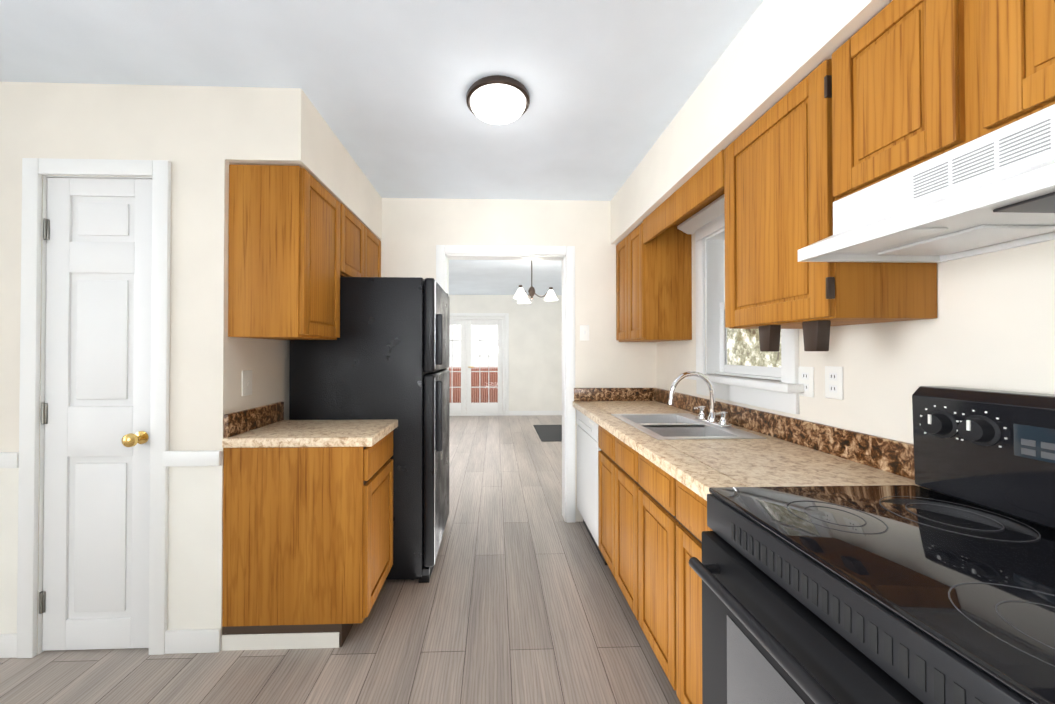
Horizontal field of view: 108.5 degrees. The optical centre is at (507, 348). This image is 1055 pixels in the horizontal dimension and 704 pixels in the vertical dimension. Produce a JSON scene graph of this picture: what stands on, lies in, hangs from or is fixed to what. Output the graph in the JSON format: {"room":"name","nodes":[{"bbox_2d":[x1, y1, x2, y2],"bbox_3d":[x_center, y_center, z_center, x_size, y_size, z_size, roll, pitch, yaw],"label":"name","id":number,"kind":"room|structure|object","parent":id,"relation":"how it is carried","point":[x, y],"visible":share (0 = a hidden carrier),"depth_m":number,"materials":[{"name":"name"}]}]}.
{"room":"kitchen","nodes":[
{"label":"kitchen","id":0,"kind":"room"},
{"bbox_2d":[0,82,241,652],"bbox_3d":[-2.473,0.078,1.661,2.480,2.440,0.120,0,-1,-2],"label":"wall","id":1,"kind":"structure","parent":0,"point":[181,129],"depth_m":1.62,"materials":[{"name":"beige paint"}]},
{"bbox_2d":[0,633,16,657],"bbox_3d":[-2.809,1.250,1.570,1.504,0.095,0.018,0,-1,-2],"label":"baseboard","id":2,"kind":"structure","parent":1,"relation":"attached to","point":[8,642],"depth_m":1.59,"materials":[{"name":"white"}]},
{"bbox_2d":[17,158,170,657],"bbox_3d":[-1.758,0.245,1.674,0.602,2.106,0.138,0,-1,-2],"label":"door frame","id":3,"kind":"structure","parent":1,"relation":"attached to","point":[31,400],"depth_m":1.61,"materials":[{"name":"white wood"}]},
{"bbox_2d":[39,178,152,650],"bbox_3d":[-1.758,0.275,1.616,0.464,2.028,0.107,0,-1,-2],"label":"closet door","id":4,"kind":"structure","parent":1,"relation":"in","point":[95,408],"depth_m":1.64,"materials":[{"name":"white wood"}]},
{"bbox_2d":[0,465,222,633],"bbox_3d":[-2.401,0.852,1.595,2.340,0.700,0.002,0,-1,-2],"label":"wall","id":5,"kind":"structure","parent":1,"relation":"attached to","point":[194,547],"depth_m":1.63,"materials":[{"name":"white paint"}]},
{"bbox_2d":[241,338,289,419],"bbox_3d":[-1.313,0.083,2.289,0.120,2.440,1.060,0,-1,-2],"label":"wall","id":6,"kind":"structure","parent":0,"point":[266,362],"depth_m":1.96,"materials":[{"name":"beige paint"}]},
{"bbox_2d":[242,370,251,395],"bbox_3d":[-1.231,0.162,1.795,0.011,0.118,0.072,0,-1,-2],"label":"light switch","id":7,"kind":"object","parent":6,"relation":"attached to","point":[246,382],"visible":1,"depth_m":1.79,"materials":[{"name":"white plastic"}]},
{"bbox_2d":[228,164,339,339],"bbox_3d":[-1.076,-0.431,1.882,0.324,0.762,0.412,0,-1,-2],"label":"upper cabinet","id":8,"kind":"object","parent":6,"relation":"attached to","point":[284,257],"visible":1,"depth_m":1.68,"materials":[{"name":"brown wood"}]},
{"bbox_2d":[340,203,380,276],"bbox_3d":[-1.095,-0.615,2.461,0.324,0.400,0.740,0,-1,-2],"label":"upper cabinet","id":9,"kind":"object","parent":6,"relation":"attached to","point":[360,249],"visible":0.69,"depth_m":2.34,"materials":[{"name":"brown wood"}]},
{"bbox_2d":[0,415,680,703],"bbox_3d":[-1.013,1.353,2.278,5.440,0.100,10.940,0,-1,-2],"label":"floor","id":10,"kind":"structure","parent":0,"point":[519,598],"depth_m":1.67,"materials":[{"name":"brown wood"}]},
{"bbox_2d":[221,402,397,650],"bbox_3d":[-0.917,0.794,1.859,0.640,1.012,0.446,0,-1,-2],"label":"base cabinet","id":11,"kind":"object","parent":10,"relation":"on","point":[307,534],"visible":1,"depth_m":1.65,"materials":[{"name":"brown wood"}]},
{"bbox_2d":[289,277,449,582],"bbox_3d":[-0.797,0.449,2.450,0.834,1.712,0.710,0,-1,-2],"label":"fridge","id":12,"kind":"object","parent":10,"relation":"on","point":[386,355],"visible":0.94,"depth_m":2.10,"materials":[{"name":"black metal"}]},
{"bbox_2d":[533,425,561,441],"bbox_3d":[0.724,1.331,6.037,0.520,0.012,1.200,0,-1,-2],"label":"mat","id":13,"kind":"object","parent":10,"relation":"on","point":[549,433],"visible":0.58,"depth_m":5.99,"materials":[{"name":"grey fabric"}]},
{"bbox_2d":[576,409,607,564],"bbox_3d":[0.826,0.873,2.581,0.625,0.866,0.596,0,-1,-2],"label":"dishwasher","id":14,"kind":"object","parent":10,"relation":"on","point":[588,448],"visible":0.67,"depth_m":2.50,"materials":[{"name":"white metal"}]},
{"bbox_2d":[598,452,628,603],"bbox_3d":[0.859,0.970,1.934,0.616,0.660,0.686,0,-1,-2],"label":"base cabinet","id":15,"kind":"object","parent":10,"relation":"on","point":[613,467],"depth_m":1.94,"materials":[{"name":"brown wood"}]},
{"bbox_2d":[629,448,660,664],"bbox_3d":[0.873,0.862,1.479,0.619,0.868,0.454,0,-1,-2],"label":"base cabinet","id":16,"kind":"object","parent":10,"relation":"on","point":[644,480],"depth_m":1.55,"materials":[{"name":"brown wood"}]},
{"bbox_2d":[661,472,712,703],"bbox_3d":[0.882,0.860,1.201,0.619,0.868,0.330,0,-1,-2],"label":"base cabinet","id":17,"kind":"object","parent":10,"relation":"on","point":[683,516],"depth_m":1.25,"materials":[{"name":"brown wood"}]},
{"bbox_2d":[573,400,927,503],"bbox_3d":[0.843,0.410,1.962,0.648,0.042,1.846,0,-1,-2],"label":"countertop","id":18,"kind":"structure","parent":17,"relation":"on","point":[697,465],"depth_m":1.29,"materials":[{"name":"beige stone"}]},
{"bbox_2d":[609,412,768,451],"bbox_3d":[0.859,0.454,1.935,0.474,0.142,0.649,0,-1,-2],"label":"sink","id":19,"kind":"object","parent":18,"relation":"in","point":[659,425],"depth_m":1.92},
{"bbox_2d":[668,371,731,427],"bbox_3d":[0.948,0.249,1.940,0.258,0.267,0.240,0,-1,-2],"label":"faucet","id":20,"kind":"object","parent":18,"relation":"on","point":[712,419],"visible":1,"depth_m":1.93,"materials":[{"name":"silver metal"}]},
{"bbox_2d":[689,386,1054,703],"bbox_3d":[0.840,0.694,0.655,0.735,1.190,0.749,0,-1,-2],"label":"stove","id":21,"kind":"object","parent":10,"relation":"on","point":[940,589],"visible":1,"depth_m":0.73,"materials":[{"name":"black metal"}]},
{"bbox_2d":[0,0,763,294],"bbox_3d":[-1.013,-1.187,2.301,5.440,0.100,10.940,0,-1,-2],"label":"ceiling","id":22,"kind":"structure","parent":0,"point":[611,86],"depth_m":1.54,"materials":[{"name":"paint"}]},
{"bbox_2d":[225,87,381,239],"bbox_3d":[-1.089,-0.978,2.246,0.326,0.318,1.180,0,-1,-2],"label":"ceiling soffit","id":23,"kind":"structure","parent":22,"relation":"attached to","point":[276,126],"depth_m":1.66,"materials":[{"name":"beige paint"}]},
{"bbox_2d":[466,75,529,124],"bbox_3d":[-0.044,-1.097,1.722,0.288,0.088,0.288,0,-1,-2],"label":"ceiling light fixture","id":24,"kind":"object","parent":22,"relation":"attached to","point":[497,100],"visible":1,"depth_m":1.65,"materials":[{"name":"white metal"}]},
{"bbox_2d":[514,260,557,302],"bbox_3d":[0.331,-0.850,4.613,0.544,0.529,0.562,0,-1,-2],"label":"chandelier","id":25,"kind":"object","parent":22,"relation":"hanging from","point":[522,297],"visible":0.88,"depth_m":4.55,"materials":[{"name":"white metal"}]},
{"bbox_2d":[611,0,892,243],"bbox_3d":[1.060,-0.991,-0.039,0.350,0.333,5.890,0,-1,-2],"label":"ceiling soffit","id":26,"kind":"object","parent":22,"relation":"attached to","point":[775,52],"depth_m":1.37,"materials":[{"name":"beige paint"}]},
{"bbox_2d":[449,295,561,410],"bbox_3d":[-0.492,0.132,7.719,4.040,2.440,0.120,0,-1,-2],"label":"wall","id":27,"kind":"structure","parent":0,"point":[535,354],"depth_m":7.69,"materials":[{"name":"paint"}]},
{"bbox_2d":[449,317,504,415],"bbox_3d":[-0.846,0.353,7.689,1.586,1.998,0.148,0,-1,-2],"label":"french door","id":28,"kind":"structure","parent":27,"relation":"in","point":[477,366],"depth_m":7.69,"materials":[{"name":"white glass"}]},
{"bbox_2d":[450,313,508,415],"bbox_3d":[-0.844,0.316,7.637,1.730,2.070,0.018,0,-1,-2],"label":"door frame","id":29,"kind":"structure","parent":27,"relation":"attached to","point":[506,315],"depth_m":7.65,"materials":[{"name":"white wood"}]},
{"bbox_2d":[509,411,561,415],"bbox_3d":[0.695,1.304,7.679,1.350,0.095,0.018,0,-1,-2],"label":"baseboard","id":30,"kind":"structure","parent":27,"relation":"attached to","point":[511,413],"depth_m":7.67,"materials":[{"name":"white wood"}]},
{"bbox_2d":[380,198,656,521],"bbox_3d":[-1.033,0.089,2.889,5.440,2.440,0.120,0,-1,-2],"label":"wall","id":31,"kind":"structure","parent":0,"point":[415,231],"depth_m":2.88,"materials":[{"name":"beige paint"}]},
{"bbox_2d":[436,245,574,522],"bbox_3d":[-0.016,0.266,2.921,1.047,2.086,0.156,0,-1,-2],"label":"door frame","id":32,"kind":"structure","parent":31,"relation":"attached to","point":[445,254],"depth_m":2.86,"materials":[{"name":"white wood"}]},
{"bbox_2d":[580,325,588,340],"bbox_3d":[0.584,-0.121,2.878,0.072,0.118,0.011,0,-1,-2],"label":"light switch","id":33,"kind":"object","parent":31,"relation":"attached to","point":[584,332],"visible":1,"depth_m":2.88,"materials":[{"name":"white plastic"}]},
{"bbox_2d":[656,228,1054,443],"bbox_3d":[1.295,0.062,-0.041,0.120,2.440,6.130,0,-1,-2],"label":"wall","id":34,"kind":"structure","parent":0,"point":[991,326],"depth_m":1.05,"materials":[{"name":"beige paint"}]},
{"bbox_2d":[616,223,691,341],"bbox_3d":[0.989,-0.426,2.634,0.311,0.745,0.528,0,-1,-2],"label":"upper cabinet","id":35,"kind":"object","parent":34,"relation":"attached to","point":[654,290],"visible":0.98,"depth_m":2.37,"materials":[{"name":"brown wood"}]},
{"bbox_2d":[643,150,723,243],"bbox_3d":[1.012,-0.730,1.956,0.311,0.150,0.830,0,-1,-2],"label":"valance","id":36,"kind":"object","parent":34,"relation":"attached to","point":[701,188],"visible":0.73,"depth_m":1.85,"materials":[{"name":"brown wood"}]},
{"bbox_2d":[677,194,803,413],"bbox_3d":[1.183,-0.250,1.939,0.217,1.040,0.860,0,-1,-2],"label":"window","id":37,"kind":"structure","parent":34,"relation":"in","point":[734,352],"depth_m":2.07,"materials":[{"name":"white wood"}]},
{"bbox_2d":[798,366,813,397],"bbox_3d":[1.180,0.130,1.501,0.007,0.118,0.072,0,-1,-2],"label":"electrical outlet","id":38,"kind":"object","parent":34,"relation":"attached to","point":[806,377],"visible":1,"depth_m":1.49,"materials":[{"name":"white plastic"}]},
{"bbox_2d":[724,59,936,351],"bbox_3d":[1.031,-0.401,1.291,0.315,0.820,0.482,0,-1,-2],"label":"upper cabinet","id":39,"kind":"object","parent":34,"relation":"attached to","point":[779,199],"visible":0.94,"depth_m":1.17,"materials":[{"name":"brown wood"}]},
{"bbox_2d":[825,366,843,399],"bbox_3d":[1.184,0.123,1.377,0.007,0.118,0.072,0,-1,-2],"label":"electrical outlet","id":40,"kind":"object","parent":34,"relation":"attached to","point":[833,382],"visible":1,"depth_m":1.37,"materials":[{"name":"white plastic"}]},
{"bbox_2d":[798,104,1054,262],"bbox_3d":[1.007,-0.323,0.670,0.406,0.164,0.749,0,-1,-2],"label":"range hood","id":41,"kind":"object","parent":34,"relation":"attached to","point":[993,191],"visible":1,"depth_m":0.79,"materials":[{"name":"white metal"}]},
{"bbox_2d":[832,0,1054,199],"bbox_3d":[1.054,-0.614,0.674,0.311,0.405,0.753,0,-1,-2],"label":"upper cabinet","id":42,"kind":"object","parent":34,"relation":"attached to","point":[915,82],"visible":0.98,"depth_m":0.80,"materials":[{"name":"brown wood"}]},
{"bbox_3d":[-3.571,0.055,-0.852,0.120,2.440,4.830,0,-1,-2],"label":"wall","id":43,"kind":"structure","parent":0,"visible":0},
{"bbox_2d":[0,452,18,467],"bbox_3d":[-2.809,0.469,1.572,1.504,0.065,0.028,0,-1,-2],"label":"trim","id":44,"kind":"structure","parent":43,"relation":"attached to","point":[7,459],"depth_m":1.59,"materials":[{"name":"white wood"}]}
]}

